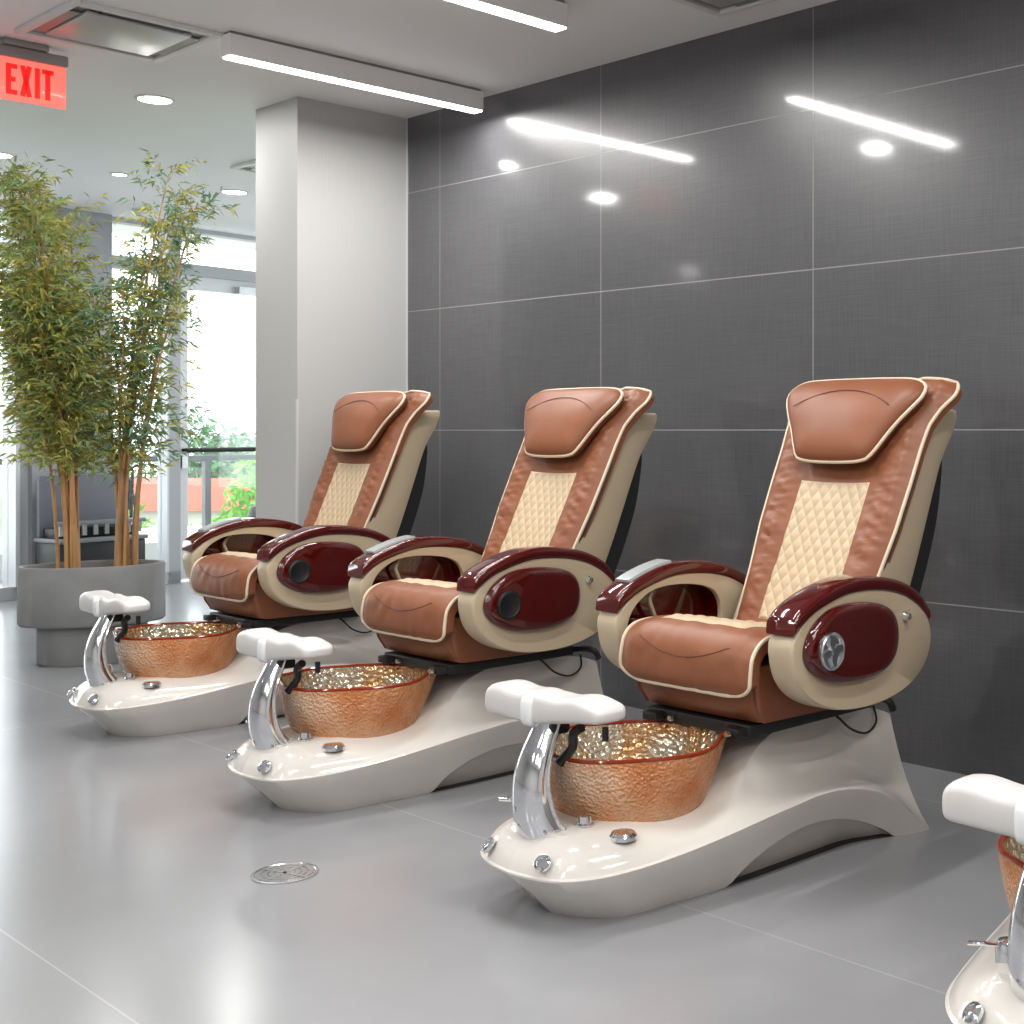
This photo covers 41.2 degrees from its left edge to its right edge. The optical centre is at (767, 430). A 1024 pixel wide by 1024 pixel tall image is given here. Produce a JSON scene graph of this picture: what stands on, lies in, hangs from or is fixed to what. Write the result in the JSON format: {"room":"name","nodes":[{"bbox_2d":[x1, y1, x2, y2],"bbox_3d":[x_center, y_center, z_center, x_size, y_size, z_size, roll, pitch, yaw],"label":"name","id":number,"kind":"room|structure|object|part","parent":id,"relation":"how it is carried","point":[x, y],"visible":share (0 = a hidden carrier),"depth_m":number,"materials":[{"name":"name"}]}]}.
{"room":"salon","nodes":[
{"label":"salon","id":0,"kind":"room"},
{"bbox_2d":[28,204,111,564],"bbox_3d":[-5.119,-0.208,9.521,0.370,2.754,0.581,0,0,33],"label":"wall pillar","id":1,"kind":"structure","parent":0,"point":[103,246],"depth_m":9.50,"materials":[{"name":"grey paint"}]},
{"bbox_2d":[0,525,201,585],"bbox_3d":[-8.958,1.359,10.557,5.600,0.320,20.000,0,0,41],"label":"floor","id":2,"kind":"structure","parent":0,"point":[152,532],"depth_m":15.58,"materials":[{"name":"white"}]},
{"bbox_2d":[112,471,134,523],"bbox_3d":[-5.354,0.750,10.568,0.468,0.902,0.522,0,0,-16],"label":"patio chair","id":3,"kind":"object","parent":2,"relation":"on","point":[131,495],"visible":0.1,"depth_m":10.82,"materials":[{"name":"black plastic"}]},
{"bbox_3d":[-5.206,0.769,10.812,0.048,0.864,0.098,0,0,-16],"label":"leg","id":4,"kind":"part","parent":3,"relation":"part of","materials":[{"name":"plastic"}]},
{"bbox_2d":[0,454,255,582],"bbox_3d":[-6.754,0.709,9.357,0.100,0.980,10.900,0,0,33],"label":"balcony railing","id":5,"kind":"object","parent":2,"relation":"on","point":[150,547],"visible":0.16,"depth_m":11.92,"materials":[{"name":"grey metal"}]},
{"bbox_3d":[-6.754,0.244,9.357,0.060,0.050,10.900,0,0,33],"label":"handrail","id":6,"kind":"part","parent":5,"relation":"part of","materials":[{"name":"grey metal"}]},
{"bbox_3d":[-5.084,0.619,11.944,0.050,0.700,0.060,0,0,33],"label":"post","id":7,"kind":"part","parent":5,"relation":"part of","materials":[{"name":"grey metal"}]},
{"bbox_2d":[247,504,255,517],"bbox_3d":[-4.363,0.904,11.586,0.420,0.590,0.420,0,0,41],"label":"stool","id":8,"kind":"object","parent":2,"relation":"on","point":[252,512],"visible":0.08,"depth_m":11.44,"materials":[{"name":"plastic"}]},
{"bbox_2d":[0,203,255,600],"bbox_3d":[-4.500,-0.208,10.341,0.180,2.754,7.800,0,0,33],"label":"window","id":9,"kind":"structure","parent":0,"point":[14,478],"depth_m":10.08,"materials":[{"name":"grey metal"}]},
{"bbox_2d":[181,275,255,578],"bbox_3d":[-4.289,-0.031,10.619,0.143,2.360,1.005,0,0,33],"label":"door","id":10,"kind":"structure","parent":9,"relation":"attached to","point":[214,285],"depth_m":10.26,"materials":[{"name":"silver metal"}]},
{"bbox_2d":[128,234,255,250],"bbox_3d":[-5.404,-1.681,9.973,0.900,0.100,5.400,0,0,33],"label":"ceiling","id":11,"kind":"structure","parent":0,"point":[219,245],"depth_m":11.66,"materials":[{"name":"white paint"}]},
{"bbox_2d":[256,96,405,525],"bbox_3d":[-2.115,-0.208,6.676,0.400,2.754,0.797,0,0,41],"label":"wall column","id":12,"kind":"structure","parent":0,"point":[331,178],"depth_m":6.40,"materials":[{"name":"grey paint"}]},
{"bbox_2d":[296,399,298,524],"bbox_3d":[-2.229,0.509,6.245,0.010,1.320,0.010,0,0,41],"label":"trim","id":13,"kind":"structure","parent":12,"relation":"attached to","point":[297,400],"depth_m":6.24,"materials":[{"name":"silver metal"}]},
{"bbox_2d":[0,0,835,247],"bbox_3d":[-1.492,-1.685,3.980,14.300,0.200,13.600,0,0,41],"label":"ceiling","id":14,"kind":"structure","parent":0,"point":[101,131],"depth_m":5.80,"materials":[{"name":"white paint"}]},
{"bbox_2d":[0,152,14,157],"bbox_3d":[-4.418,-1.582,7.557,0.180,0.006,0.180,0,0,41],"label":"recessed light","id":15,"kind":"object","parent":14,"relation":"in","point":[2,154],"visible":0.87,"depth_m":7.56,"materials":[{"name":"white paint"}]},
{"bbox_2d":[0,37,67,109],"bbox_3d":[-3.041,-1.462,5.368,0.060,0.246,0.355,0,0,41],"label":"exit sign","id":16,"kind":"object","parent":14,"relation":"hanging from","point":[30,74],"visible":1,"depth_m":5.39,"materials":[{"name":"red plastic"}]},
{"bbox_2d":[14,0,222,62],"bbox_3d":[-2.569,-1.574,5.222,0.570,0.022,0.570,0,0,41],"label":"ceiling vent","id":17,"kind":"object","parent":14,"relation":"attached to","point":[81,23],"depth_m":5.17,"materials":[{"name":"white metal"}]},
{"bbox_3d":[-2.569,-1.571,5.222,0.400,0.016,0.400,0,0,41],"label":"grille panel","id":18,"kind":"part","parent":17,"relation":"part of","materials":[{"name":"grey metal"}]},
{"bbox_2d":[109,172,128,175],"bbox_3d":[-4.001,-1.582,8.136,0.110,0.006,0.110,0,0,41],"label":"recessed light","id":19,"kind":"object","parent":14,"relation":"in","point":[111,173],"visible":1,"depth_m":8.12,"materials":[{"name":"white paint"}]},
{"bbox_2d":[132,208,145,213],"bbox_3d":[-4.493,-1.569,9.422,0.100,0.032,0.100,0,0,41],"label":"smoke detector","id":20,"kind":"object","parent":14,"relation":"attached to","point":[133,209],"visible":0.66,"depth_m":9.40,"materials":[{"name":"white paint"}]},
{"bbox_2d":[134,94,174,104],"bbox_3d":[-2.928,-1.582,6.298,0.180,0.006,0.180,0,0,41],"label":"recessed light","id":21,"kind":"object","parent":14,"relation":"in","point":[146,98],"visible":1,"depth_m":6.29,"materials":[{"name":"white paint"}]},
{"bbox_2d":[220,189,248,194],"bbox_3d":[-3.536,-1.582,8.739,0.180,0.006,0.180,0,0,41],"label":"recessed light","id":22,"kind":"object","parent":14,"relation":"in","point":[226,191],"visible":0.98,"depth_m":8.74,"materials":[{"name":"white paint"}]},
{"bbox_2d":[230,159,255,172],"bbox_3d":[-2.818,-1.574,7.920,0.570,0.022,0.570,0,0,41],"label":"ceiling vent","id":23,"kind":"object","parent":14,"relation":"attached to","point":[250,166],"depth_m":7.85,"materials":[{"name":"white metal"}]},
{"bbox_2d":[221,30,482,113],"bbox_3d":[-1.748,-1.533,5.685,0.068,0.104,1.220,0,0,41],"label":"linear light","id":24,"kind":"object","parent":14,"relation":"attached to","point":[239,47],"visible":1,"depth_m":5.60,"materials":[{"name":"white paint"}]},
{"bbox_2d":[223,55,481,113],"bbox_3d":[-1.748,-1.485,5.685,0.060,0.008,1.208,0,0,41],"label":"diffuser","id":25,"kind":"object","parent":24,"relation":"attached to","point":[263,61],"depth_m":5.64,"materials":[{"name":"white plastic"}]},
{"bbox_2d":[446,0,567,31],"bbox_3d":[-1.195,-1.533,4.392,0.068,0.104,1.310,0,0,41],"label":"linear light","id":26,"kind":"object","parent":14,"relation":"attached to","point":[552,15],"visible":1,"depth_m":4.74,"materials":[{"name":"white paint"}]},
{"bbox_2d":[672,0,777,16],"bbox_3d":[-0.156,-1.574,4.596,0.570,0.022,0.570,0,0,41],"label":"ceiling vent","id":27,"kind":"object","parent":14,"relation":"attached to","point":[720,8],"depth_m":4.86,"materials":[{"name":"white metal"}]},
{"bbox_3d":[-0.156,-1.571,4.596,0.400,0.016,0.400,0,0,41],"label":"grille panel","id":28,"kind":"part","parent":27,"relation":"part of","materials":[{"name":"grey metal"}]},
{"bbox_2d":[0,579,1010,1023],"bbox_3d":[-1.492,1.269,3.980,14.300,0.200,13.600,0,0,41],"label":"floor","id":29,"kind":"structure","parent":0,"point":[128,895],"depth_m":3.18,"materials":[{"name":"grey tile"}]},
{"bbox_2d":[34,474,147,563],"bbox_3d":[-4.756,0.739,9.281,0.340,0.860,0.640,0,0,33],"label":"bench","id":30,"kind":"object","parent":29,"relation":"on","point":[97,508],"visible":0.4,"depth_m":9.19,"materials":[{"name":"black plastic"}]},
{"bbox_3d":[-4.865,0.524,9.351,0.040,0.430,0.620,0,0,33],"label":"backrest","id":31,"kind":"part","parent":30,"relation":"part of","materials":[{"name":"grey"}]},
{"bbox_2d":[43,523,131,538],"bbox_3d":[-4.764,0.704,9.286,0.198,0.070,0.580,0,0,33],"label":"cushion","id":32,"kind":"object","parent":30,"relation":"on","point":[48,528],"depth_m":9.17,"materials":[{"name":"fabric"}]},
{"bbox_3d":[-4.756,0.754,9.281,0.340,0.030,0.640,0,0,33],"label":"seat","id":33,"kind":"part","parent":30,"relation":"part of","materials":[{"name":"grey"}]},
{"bbox_3d":[-4.653,0.634,9.214,0.035,0.030,0.640,0,0,33],"label":"rail","id":34,"kind":"part","parent":30,"relation":"part of","materials":[{"name":"grey"}]},
{"bbox_2d":[17,559,165,666],"bbox_3d":[-3.428,0.922,6.698,0.672,0.494,0.417,0,0,-27],"label":"planter","id":35,"kind":"object","parent":29,"relation":"on","point":[48,596],"visible":0.86,"depth_m":6.52,"materials":[{"name":"concrete"}]},
{"bbox_2d":[0,151,138,567],"bbox_3d":[-3.660,-0.335,6.626,0.866,2.139,0.817,0,0,12],"label":"bamboo","id":36,"kind":"object","parent":35,"relation":"on","point":[38,320],"visible":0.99,"depth_m":6.55,"materials":[{"name":"plant"}]},
{"bbox_2d":[53,148,238,565],"bbox_3d":[-3.242,-0.355,6.815,0.738,2.178,0.826,0,0,41],"label":"bamboo","id":37,"kind":"object","parent":35,"relation":"on","point":[134,368],"visible":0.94,"depth_m":6.75,"materials":[{"name":"plant"}]},
{"bbox_2d":[67,390,439,736],"bbox_3d":[-2.097,0.494,5.493,0.795,1.349,1.440,0,0,41],"label":"chair","id":38,"kind":"object","parent":29,"relation":"on","point":[282,576],"visible":0.96,"depth_m":5.33,"materials":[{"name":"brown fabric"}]},
{"bbox_3d":[-2.554,0.842,5.066,0.141,0.285,0.126,0,0,41],"label":"footrest post","id":39,"kind":"part","parent":38,"relation":"part of","materials":[{"name":"silver metal"}]},
{"bbox_3d":[-2.550,0.841,5.070,0.152,0.288,0.061,0,0,41],"label":"edge trim","id":40,"kind":"part","parent":38,"relation":"part of","materials":[{"name":"silver metal"}]},
{"bbox_3d":[-2.446,0.945,5.060,0.044,0.040,0.044,0,0,41],"label":"diverter knob","id":41,"kind":"part","parent":38,"relation":"part of","materials":[{"name":"silver metal"}]},
{"bbox_3d":[-2.349,0.964,5.029,0.068,0.018,0.068,0,0,41],"label":"drain knob","id":42,"kind":"part","parent":38,"relation":"part of","materials":[{"name":"silver metal"}]},
{"bbox_2d":[113,617,249,677],"bbox_3d":[-2.363,0.864,5.283,0.478,0.219,0.482,0,0,41],"label":"basin","id":43,"kind":"object","parent":38,"relation":"in","point":[207,648],"depth_m":5.14,"materials":[{"name":"orange glass"}]},
{"bbox_3d":[-2.058,0.592,5.538,0.478,0.167,0.553,0,0,41],"label":"seat","id":44,"kind":"part","parent":38,"relation":"part of","materials":[{"name":"brown leather"}]},
{"bbox_3d":[-2.257,0.571,5.797,0.086,0.310,0.606,0,0,41],"label":"armrest","id":45,"kind":"part","parent":38,"relation":"part of","materials":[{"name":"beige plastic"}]},
{"bbox_3d":[-2.038,0.536,5.560,0.316,0.069,0.431,0,0,41],"label":"quilted panel","id":46,"kind":"part","parent":38,"relation":"part of","materials":[{"name":"beige leather"}]},
{"bbox_3d":[-2.032,0.773,5.567,0.383,0.032,0.550,0,0,41],"label":"slide frame","id":47,"kind":"part","parent":38,"relation":"part of","materials":[{"name":"black plastic"}]},
{"bbox_3d":[-1.776,0.571,5.373,0.086,0.310,0.606,0,0,41],"label":"armrest","id":48,"kind":"part","parent":38,"relation":"part of","materials":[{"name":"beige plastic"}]},
{"bbox_3d":[-1.873,0.348,5.730,0.258,0.414,0.185,0,0,41],"label":"quilted panel","id":49,"kind":"part","parent":38,"relation":"part of","materials":[{"name":"beige leather"}]},
{"bbox_3d":[-1.767,0.827,5.661,0.203,0.081,0.085,0,0,-25],"label":"power cord","id":50,"kind":"part","parent":38,"relation":"part of","materials":[{"name":"black plastic"}]},
{"bbox_3d":[-1.819,0.228,5.792,0.624,0.785,0.462,0,3,41],"label":"backrest","id":51,"kind":"part","parent":38,"relation":"part of","materials":[{"name":"brown leather"}]},
{"bbox_2d":[250,862,318,884],"bbox_3d":[-1.276,1.167,3.483,0.170,0.004,0.170,0,0,24],"label":"floor drain","id":52,"kind":"object","parent":29,"relation":"on","point":[289,872],"visible":1,"depth_m":3.48,"materials":[{"name":"grey metal"}]},
{"bbox_2d":[226,387,656,811],"bbox_3d":[-1.065,0.504,4.510,0.795,1.331,1.476,0,0,41],"label":"chair","id":53,"kind":"object","parent":29,"relation":"on","point":[459,618],"visible":1,"depth_m":4.36,"materials":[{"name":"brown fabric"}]},
{"bbox_3d":[-1.533,0.842,4.069,0.141,0.285,0.126,0,0,41],"label":"footrest post","id":54,"kind":"part","parent":53,"relation":"part of","materials":[{"name":"silver metal"}]},
{"bbox_3d":[-1.529,0.841,4.073,0.152,0.288,0.061,0,0,41],"label":"edge trim","id":55,"kind":"part","parent":53,"relation":"part of","materials":[{"name":"silver metal"}]},
{"bbox_3d":[-1.425,0.945,4.063,0.044,0.040,0.044,0,0,41],"label":"diverter knob","id":56,"kind":"part","parent":53,"relation":"part of","materials":[{"name":"silver metal"}]},
{"bbox_3d":[-1.329,0.964,4.032,0.068,0.018,0.068,0,0,41],"label":"drain knob","id":57,"kind":"part","parent":53,"relation":"part of","materials":[{"name":"silver metal"}]},
{"bbox_2d":[279,660,439,737],"bbox_3d":[-1.342,0.864,4.286,0.478,0.219,0.482,0,0,41],"label":"basin","id":58,"kind":"object","parent":53,"relation":"in","point":[386,698],"depth_m":4.15,"materials":[{"name":"brown metal"}]},
{"bbox_3d":[-1.037,0.592,4.541,0.478,0.167,0.553,0,0,41],"label":"seat","id":59,"kind":"part","parent":53,"relation":"part of","materials":[{"name":"brown leather"}]},
{"bbox_3d":[-1.236,0.571,4.801,0.086,0.310,0.606,0,0,41],"label":"armrest","id":60,"kind":"part","parent":53,"relation":"part of","materials":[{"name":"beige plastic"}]},
{"bbox_3d":[-1.017,0.536,4.563,0.316,0.069,0.431,0,0,41],"label":"quilted panel","id":61,"kind":"part","parent":53,"relation":"part of","materials":[{"name":"beige leather"}]},
{"bbox_3d":[-1.011,0.773,4.571,0.383,0.032,0.550,0,0,41],"label":"slide frame","id":62,"kind":"part","parent":53,"relation":"part of","materials":[{"name":"black plastic"}]},
{"bbox_3d":[-0.755,0.571,4.377,0.086,0.310,0.606,0,0,41],"label":"armrest","id":63,"kind":"part","parent":53,"relation":"part of","materials":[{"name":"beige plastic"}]},
{"bbox_3d":[-0.846,0.351,4.741,0.258,0.403,0.208,0,0,41],"label":"quilted panel","id":64,"kind":"part","parent":53,"relation":"part of","materials":[{"name":"beige leather"}]},
{"bbox_3d":[-0.746,0.827,4.664,0.203,0.081,0.085,0,0,-25],"label":"power cord","id":65,"kind":"part","parent":53,"relation":"part of","materials":[{"name":"black plastic"}]},
{"bbox_3d":[-0.786,0.236,4.808,0.624,0.785,0.462,0,0,41],"label":"backrest","id":66,"kind":"part","parent":53,"relation":"part of","materials":[{"name":"brown leather"}]},
{"bbox_3d":[-0.604,0.504,4.470,0.021,0.025,0.025,0,0,41],"label":"adjuster knob","id":67,"kind":"part","parent":53,"relation":"part of","materials":[{"name":"silver metal"}]},
{"bbox_2d":[480,377,961,917],"bbox_3d":[-0.084,0.504,3.631,0.802,1.331,1.472,0,0,39],"label":"chair","id":68,"kind":"object","parent":29,"relation":"on","point":[763,748],"visible":1,"depth_m":3.51,"materials":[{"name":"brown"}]},
{"bbox_2d":[499,798,510,801],"bbox_3d":[-0.623,0.942,3.303,0.075,0.050,0.080,0,0,41],"label":"faucet","id":69,"kind":"object","parent":68,"relation":"on","point":[500,799],"depth_m":3.30,"materials":[{"name":"silver metal"}]},
{"bbox_3d":[-0.550,0.842,3.187,0.141,0.285,0.126,0,0,41],"label":"footrest post","id":70,"kind":"part","parent":68,"relation":"part of","materials":[{"name":"silver metal"}]},
{"bbox_3d":[-0.547,0.841,3.192,0.152,0.288,0.061,0,0,41],"label":"edge trim","id":71,"kind":"part","parent":68,"relation":"part of","materials":[{"name":"silver metal"}]},
{"bbox_3d":[-0.442,0.945,3.182,0.044,0.040,0.044,0,0,41],"label":"diverter knob","id":72,"kind":"part","parent":68,"relation":"part of","materials":[{"name":"silver metal"}]},
{"bbox_3d":[-0.346,0.964,3.150,0.068,0.018,0.068,0,0,41],"label":"drain knob","id":73,"kind":"part","parent":68,"relation":"part of","materials":[{"name":"silver metal"}]},
{"bbox_2d":[550,717,730,821],"bbox_3d":[-0.359,0.864,3.404,0.478,0.219,0.482,0,0,41],"label":"basin","id":74,"kind":"object","parent":68,"relation":"in","point":[653,769],"depth_m":3.26,"materials":[{"name":"orange glass"}]},
{"bbox_3d":[-0.253,0.571,3.919,0.086,0.310,0.606,0,0,41],"label":"armrest","id":75,"kind":"part","parent":68,"relation":"part of","materials":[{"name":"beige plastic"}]},
{"bbox_3d":[-0.054,0.592,3.660,0.478,0.167,0.553,0,0,41],"label":"seat","id":76,"kind":"part","parent":68,"relation":"part of","materials":[{"name":"brown leather"}]},
{"bbox_3d":[-0.035,0.536,3.682,0.316,0.069,0.431,0,0,41],"label":"quilted panel","id":77,"kind":"part","parent":68,"relation":"part of","materials":[{"name":"beige leather"}]},
{"bbox_3d":[-0.029,0.773,3.689,0.383,0.032,0.550,0,0,41],"label":"slide frame","id":78,"kind":"part","parent":68,"relation":"part of","materials":[{"name":"black plastic"}]},
{"bbox_3d":[0.137,0.351,3.859,0.258,0.403,0.208,0,0,41],"label":"quilted panel","id":79,"kind":"part","parent":68,"relation":"part of","materials":[{"name":"beige leather"}]},
{"bbox_3d":[0.196,0.236,3.926,0.624,0.785,0.462,0,0,41],"label":"backrest","id":80,"kind":"part","parent":68,"relation":"part of","materials":[{"name":"brown leather"}]},
{"bbox_3d":[0.228,0.571,3.495,0.086,0.310,0.606,0,0,41],"label":"armrest","id":81,"kind":"part","parent":68,"relation":"part of","materials":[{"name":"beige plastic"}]},
{"bbox_3d":[0.236,0.827,3.782,0.203,0.081,0.085,0,0,-25],"label":"power cord","id":82,"kind":"part","parent":68,"relation":"part of","materials":[{"name":"black plastic"}]},
{"bbox_3d":[0.379,0.504,3.588,0.021,0.025,0.025,0,0,41],"label":"adjuster knob","id":83,"kind":"part","parent":68,"relation":"part of","materials":[{"name":"silver metal"}]},
{"bbox_2d":[942,774,1023,1023],"bbox_3d":[0.947,0.504,2.707,0.802,1.331,1.472,0,0,39],"label":"chair","id":84,"kind":"object","parent":29,"relation":"on","point":[989,989],"visible":1,"depth_m":2.34,"materials":[{"name":"white plastic"}]},
{"bbox_2d":[967,936,1007,963],"bbox_3d":[0.409,0.942,2.378,0.075,0.050,0.080,0,0,41],"label":"faucet","id":85,"kind":"object","parent":84,"relation":"on","point":[999,956],"depth_m":2.37,"materials":[{"name":"silver metal"}]},
{"bbox_2d":[997,835,1023,911],"bbox_3d":[0.672,0.864,2.480,0.478,0.219,0.482,0,0,41],"label":"basin","id":86,"kind":"object","parent":84,"relation":"in","point":[1011,853],"depth_m":2.46,"materials":[{"name":"orange glass"}]},
{"bbox_3d":[0.481,0.842,2.263,0.141,0.285,0.126,0,0,41],"label":"footrest post","id":87,"kind":"part","parent":84,"relation":"part of","materials":[{"name":"silver metal"}]},
{"bbox_2d":[408,0,1023,784],"bbox_3d":[1.609,-0.208,3.793,9.000,2.754,0.200,0,0,41],"label":"wall","id":88,"kind":"structure","parent":0,"point":[718,226],"depth_m":5.14,"materials":[{"name":"grey tile"}]},
{"bbox_2d":[406,118,407,390],"bbox_3d":[-1.831,-0.208,6.686,0.007,2.754,0.008,0,0,41],"label":"trim","id":89,"kind":"structure","parent":88,"relation":"attached to","point":[406,118],"depth_m":6.68,"materials":[{"name":"silver metal"}]},
{"label":"outside","id":90,"kind":"structure","parent":0,"visible":0},
{"bbox_2d":[0,496,1,535],"bbox_3d":[-46.424,7.369,80.881,143.400,0.400,180.000,0,0,41],"label":"ground","id":91,"kind":"structure","parent":90,"point":[0,496],"depth_m":111.25,"materials":[{"name":"white"}]},
{"bbox_2d":[113,433,156,477],"bbox_3d":[-24.653,4.769,51.723,7.194,9.850,5.610,0,0,41],"label":"tree","id":92,"kind":"object","parent":91,"relation":"on","point":[144,468],"visible":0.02,"depth_m":52.06,"materials":[{"name":"green plant"}]},
{"bbox_2d":[115,451,155,527],"bbox_3d":[-10.001,3.630,19.894,2.262,7.094,2.182,0,0,41],"label":"tree","id":93,"kind":"object","parent":91,"relation":"on","point":[141,506],"visible":0.02,"depth_m":20.04,"materials":[{"name":"green plant"}]},
{"bbox_2d":[134,478,254,527],"bbox_3d":[-14.832,4.205,34.707,6.400,5.928,5.200,0,0,0],"label":"house","id":94,"kind":"structure","parent":91,"relation":"on","point":[148,495],"depth_m":33.03,"materials":[{"name":"orange paint"}]},
{"bbox_2d":[146,408,255,477],"bbox_3d":[-20.815,3.149,48.071,4.409,8.054,3.877,0,0,41],"label":"tree","id":95,"kind":"object","parent":91,"relation":"on","point":[195,469],"visible":0.16,"depth_m":47.84,"materials":[{"name":"green plant"}]},
{"bbox_2d":[189,422,255,477],"bbox_3d":[-23.404,3.366,58.164,6.059,7.620,5.265,0,0,41],"label":"tree","id":96,"kind":"object","parent":91,"relation":"on","point":[233,428],"visible":0.05,"depth_m":57.57,"materials":[{"name":"green plant"}]},
{"bbox_2d":[215,451,255,520],"bbox_3d":[-7.105,3.721,19.104,2.080,6.911,2.128,0,0,6],"label":"tree","id":97,"kind":"object","parent":91,"relation":"on","point":[243,497],"visible":0.06,"depth_m":18.83,"materials":[{"name":"green plant"}]},
{"bbox_2d":[234,432,255,472],"bbox_3d":[-25.570,3.596,66.075,5.538,7.161,7.665,0,0,41],"label":"tree","id":98,"kind":"object","parent":91,"relation":"on","point":[254,434],"visible":0.02,"depth_m":65.66,"materials":[{"name":"green plant"}]}
]}

